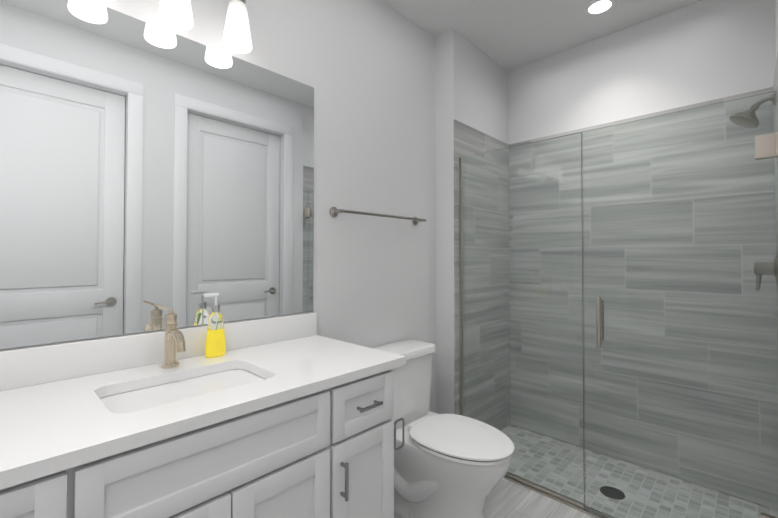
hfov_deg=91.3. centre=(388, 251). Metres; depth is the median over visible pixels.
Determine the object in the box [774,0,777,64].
wall
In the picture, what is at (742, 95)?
wall tile
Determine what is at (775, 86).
wall tiles
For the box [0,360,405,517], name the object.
bathroom vanity
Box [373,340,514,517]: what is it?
toilet
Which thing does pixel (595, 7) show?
recessed light
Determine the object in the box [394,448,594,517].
floor
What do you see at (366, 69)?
wall
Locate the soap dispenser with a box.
[203,293,225,357]
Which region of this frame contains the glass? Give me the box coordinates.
[459,91,777,517]
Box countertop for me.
[0,336,405,479]
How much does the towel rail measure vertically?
0.052 m
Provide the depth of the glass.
1.77 m
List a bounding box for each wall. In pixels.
[0,0,435,412]
[435,29,507,413]
[508,0,775,143]
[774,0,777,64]
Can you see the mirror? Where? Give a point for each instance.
(145, 167)
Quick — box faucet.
[154,304,187,367]
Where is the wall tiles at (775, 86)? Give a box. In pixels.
[773,51,777,131]
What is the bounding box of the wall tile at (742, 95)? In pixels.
[509,87,772,447]
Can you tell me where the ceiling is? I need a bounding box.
[382,0,702,70]
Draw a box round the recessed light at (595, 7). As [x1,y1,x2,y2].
[584,0,615,15]
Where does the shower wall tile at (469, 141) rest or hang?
attached to the wall at (471, 85)
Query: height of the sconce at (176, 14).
0.325 m
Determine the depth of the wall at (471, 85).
2.47 m
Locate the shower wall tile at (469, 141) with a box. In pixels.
[454,119,508,414]
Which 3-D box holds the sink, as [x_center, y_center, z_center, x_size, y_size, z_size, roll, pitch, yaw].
[-0.580,0.479,1.112,0.317,0.164,0.462,-1,-1,44]
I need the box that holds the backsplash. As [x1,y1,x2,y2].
[0,312,315,391]
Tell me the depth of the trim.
1.99 m
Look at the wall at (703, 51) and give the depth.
2.32 m
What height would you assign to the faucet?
0.210 m
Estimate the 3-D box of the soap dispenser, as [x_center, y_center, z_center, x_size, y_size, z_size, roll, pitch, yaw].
[-0.640,0.267,1.397,0.042,0.232,0.080,-1,-1,44]
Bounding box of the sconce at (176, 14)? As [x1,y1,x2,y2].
[106,0,251,53]
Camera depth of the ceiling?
2.33 m
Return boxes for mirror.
[0,0,313,348]
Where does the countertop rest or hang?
on the bathroom vanity
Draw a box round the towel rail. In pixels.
[330,207,426,224]
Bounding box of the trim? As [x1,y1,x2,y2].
[503,476,604,517]
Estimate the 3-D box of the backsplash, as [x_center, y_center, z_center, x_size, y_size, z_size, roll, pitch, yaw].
[-0.877,0.328,1.233,0.019,0.106,1.540,-1,-1,44]
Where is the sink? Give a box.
[100,364,263,411]

